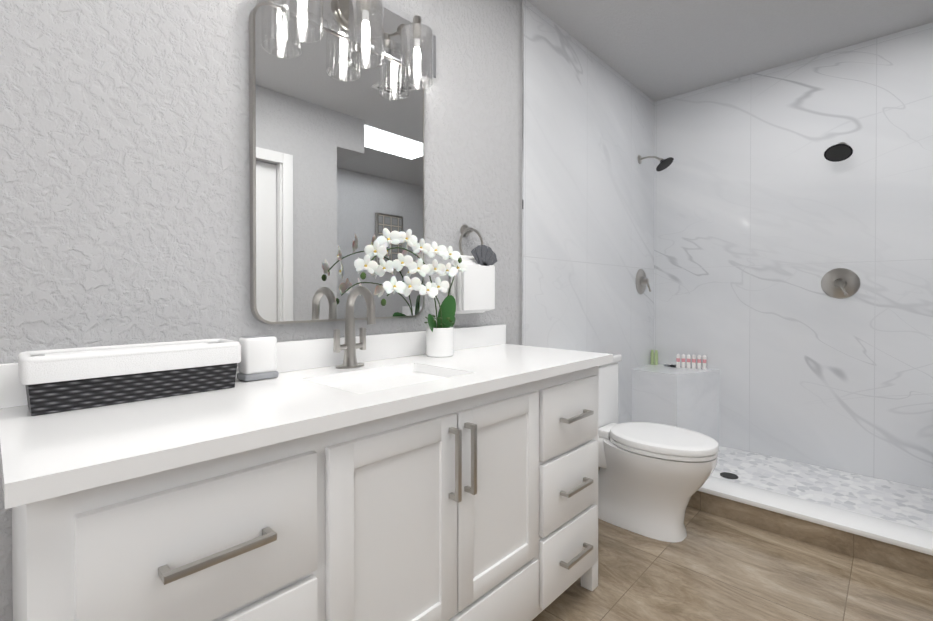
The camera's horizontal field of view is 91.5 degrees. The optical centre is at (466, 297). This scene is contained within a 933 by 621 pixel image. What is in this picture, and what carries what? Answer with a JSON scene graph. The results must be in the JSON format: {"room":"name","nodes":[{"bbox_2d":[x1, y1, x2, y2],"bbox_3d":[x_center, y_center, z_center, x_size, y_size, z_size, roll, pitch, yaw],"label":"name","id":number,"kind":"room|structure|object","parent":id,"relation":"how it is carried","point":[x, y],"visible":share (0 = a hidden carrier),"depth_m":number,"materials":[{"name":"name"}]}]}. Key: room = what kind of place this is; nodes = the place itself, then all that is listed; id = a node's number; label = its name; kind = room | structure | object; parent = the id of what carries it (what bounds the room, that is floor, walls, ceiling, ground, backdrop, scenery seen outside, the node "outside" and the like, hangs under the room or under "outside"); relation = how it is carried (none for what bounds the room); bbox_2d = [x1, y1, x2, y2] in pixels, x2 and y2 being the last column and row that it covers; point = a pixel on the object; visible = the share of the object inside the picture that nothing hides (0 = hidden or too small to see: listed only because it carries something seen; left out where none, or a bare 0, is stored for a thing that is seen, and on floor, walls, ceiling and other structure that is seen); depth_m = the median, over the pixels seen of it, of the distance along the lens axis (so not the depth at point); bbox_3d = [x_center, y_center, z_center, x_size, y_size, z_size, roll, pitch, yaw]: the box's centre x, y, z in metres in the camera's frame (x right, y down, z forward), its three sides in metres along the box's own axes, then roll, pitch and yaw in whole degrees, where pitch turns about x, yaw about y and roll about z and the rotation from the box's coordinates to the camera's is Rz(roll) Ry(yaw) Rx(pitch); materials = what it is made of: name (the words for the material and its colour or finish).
{"room":"bathroom","nodes":[
{"label":"bathroom","id":0,"kind":"room"},
{"bbox_2d":[0,0,520,620],"bbox_3d":[-1.202,-0.154,0.715,0.120,2.520,4.140,0,1,43],"label":"wall","id":1,"kind":"structure","parent":0,"point":[124,172],"depth_m":1.11,"materials":[{"name":"grey paint"}]},
{"bbox_2d":[0,324,505,407],"bbox_3d":[-0.378,0.171,1.479,0.021,0.087,1.600,0,1,43],"label":"backsplash","id":2,"kind":"structure","parent":1,"relation":"attached to","point":[314,353],"depth_m":1.44,"materials":[{"name":"white stone"}]},
{"bbox_2d":[249,2,423,323],"bbox_3d":[-0.378,-0.375,1.475,0.025,0.900,0.620,0,1,43],"label":"mirror","id":3,"kind":"object","parent":1,"relation":"attached to","point":[336,136],"visible":0.83,"depth_m":1.40,"materials":[{"name":"silver metal"}]},
{"bbox_2d":[263,0,435,89],"bbox_3d":[-0.335,-0.872,1.430,0.145,0.255,0.760,0,1,43],"label":"sconce","id":4,"kind":"object","parent":1,"relation":"attached to","point":[377,27],"visible":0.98,"depth_m":1.45,"materials":[{"name":"clear glass"}]},
{"bbox_2d":[451,225,496,313],"bbox_3d":[0.030,-0.117,1.867,0.087,0.368,0.214,0,1,43],"label":"towel ring","id":5,"kind":"object","parent":1,"relation":"attached to","point":[473,288],"visible":0.96,"depth_m":1.82,"materials":[{"name":"white fabric"}]},
{"bbox_2d":[520,0,523,344],"bbox_3d":[0.264,-0.165,2.170,0.012,2.520,0.010,0,1,43],"label":"trim","id":6,"kind":"structure","parent":1,"relation":"attached to","point":[521,150],"depth_m":2.16,"materials":[{"name":"silver metal"}]},
{"bbox_2d":[523,0,654,423],"bbox_3d":[0.813,-0.170,2.841,0.128,2.520,1.720,0,1,43],"label":"wall tiles","id":7,"kind":"structure","parent":1,"relation":"attached to","point":[588,195],"depth_m":2.60,"materials":[{"name":"tile"}]},
{"bbox_2d":[636,269,651,293],"bbox_3d":[1.240,-0.108,3.154,0.062,0.176,0.176,0,1,43],"label":"shower valve","id":8,"kind":"object","parent":7,"relation":"attached to","point":[642,281],"visible":0.98,"depth_m":3.14,"materials":[{"name":"silver metal"}]},
{"bbox_2d":[638,155,673,170],"bbox_3d":[1.278,-0.915,3.070,0.224,0.134,0.124,0,1,43],"label":"shower head","id":9,"kind":"object","parent":7,"relation":"attached to","point":[664,164],"visible":0.98,"depth_m":3.04},
{"bbox_2d":[527,0,932,101],"bbox_3d":[1.050,-1.453,0.613,3.520,0.080,7.100,0,1,43],"label":"ceiling","id":10,"kind":"structure","parent":0,"point":[655,50],"depth_m":2.44,"materials":[{"name":"paint"}]},
{"bbox_2d":[532,506,932,620],"bbox_3d":[1.057,1.137,0.626,3.500,0.060,7.100,0,1,43],"label":"floor","id":11,"kind":"structure","parent":0,"point":[711,567],"depth_m":1.74,"materials":[{"name":"wood"}]},
{"bbox_2d":[12,360,612,620],"bbox_3d":[-0.191,0.674,1.306,0.536,0.854,1.560,0,1,43],"label":"bathroom vanity","id":12,"kind":"object","parent":11,"relation":"on","point":[401,476],"depth_m":0.92,"materials":[{"name":"white painted wood"},{"name":"brushed nickel"},{"name":"white quartz"}]},
{"bbox_2d":[0,344,612,508],"bbox_3d":[-0.193,0.232,1.305,0.530,0.030,1.600,0,1,43],"label":"countertop","id":13,"kind":"structure","parent":12,"relation":"on","point":[37,452],"depth_m":0.85,"materials":[{"name":"white stone"}]},
{"bbox_2d":[18,338,240,415],"bbox_3d":[-0.717,0.163,1.002,0.130,0.110,0.382,0,1,43],"label":"basket","id":14,"kind":"object","parent":13,"relation":"on","point":[59,380],"visible":1,"depth_m":0.94,"materials":[{"name":"wicker"}]},
{"bbox_2d":[237,335,278,381],"bbox_3d":[-0.555,0.160,1.209,0.059,0.113,0.089,0,1,43],"label":"toothbrush cup","id":15,"kind":"object","parent":13,"relation":"on","point":[258,357],"visible":0.98,"depth_m":1.19,"materials":[{"name":"white ceramic"}]},
{"bbox_2d":[333,286,375,368],"bbox_3d":[-0.325,0.091,1.374,0.158,0.248,0.106,0,1,43],"label":"faucet","id":16,"kind":"object","parent":13,"relation":"on","point":[349,346],"visible":1,"depth_m":1.39,"materials":[{"name":"silver metal"}]},
{"bbox_2d":[320,368,459,391],"bbox_3d":[-0.208,0.312,1.265,0.299,0.152,0.414,0,1,43],"label":"sink","id":17,"kind":"object","parent":13,"relation":"in","point":[394,376],"depth_m":1.36,"materials":[{"name":"white ceramic"}]},
{"bbox_2d":[354,228,466,356],"bbox_3d":[-0.173,-0.006,1.537,0.158,0.441,0.476,0,1,43],"label":"orchid","id":18,"kind":"object","parent":13,"relation":"on","point":[440,338],"visible":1,"depth_m":1.56,"materials":[{"name":"white plant"}]},
{"bbox_2d":[586,351,718,541],"bbox_3d":[0.821,0.703,2.222,0.735,0.781,0.410,0,1,43],"label":"toilet","id":19,"kind":"object","parent":11,"relation":"on","point":[653,478],"visible":0.69,"depth_m":2.08,"materials":[{"name":"white ceramic"}]},
{"bbox_2d":[598,363,932,580],"bbox_3d":[1.730,0.793,2.421,1.792,0.600,0.882,0,1,43],"label":"shower base","id":20,"kind":"object","parent":11,"relation":"on","point":[887,523],"visible":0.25,"depth_m":2.29,"materials":[{"name":"tile"}]},
{"bbox_2d":[651,350,706,368],"bbox_3d":[1.468,0.434,3.171,0.362,0.105,0.087,0,1,43],"label":"toiletry bottles","id":21,"kind":"object","parent":20,"relation":"on","point":[654,358],"visible":1,"depth_m":3.11,"materials":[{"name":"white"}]},
{"bbox_2d":[720,472,737,478],"bbox_3d":[1.470,1.000,2.547,0.090,0.003,0.090,0,1,43],"label":"shower drain","id":22,"kind":"object","parent":20,"relation":"in","point":[728,475],"visible":1,"depth_m":2.54,"materials":[{"name":"grey metal"}]},
{"bbox_2d":[654,22,932,489],"bbox_3d":[2.103,-0.169,2.736,1.892,2.520,0.100,0,1,43],"label":"wall tile","id":23,"kind":"structure","parent":0,"point":[768,216],"depth_m":2.72,"materials":[{"name":"tile"}]},
{"bbox_2d":[824,142,852,161],"bbox_3d":[2.076,-0.821,2.533,0.124,0.134,0.224,0,1,43],"label":"shower head","id":24,"kind":"object","parent":23,"relation":"attached to","point":[840,151],"visible":1,"depth_m":2.49},
{"bbox_2d":[821,268,859,298],"bbox_3d":[2.132,-0.078,2.598,0.176,0.176,0.062,0,1,43],"label":"shower valve","id":25,"kind":"object","parent":23,"relation":"attached to","point":[840,283],"visible":1,"depth_m":2.61,"materials":[{"name":"silver metal"}]}
]}

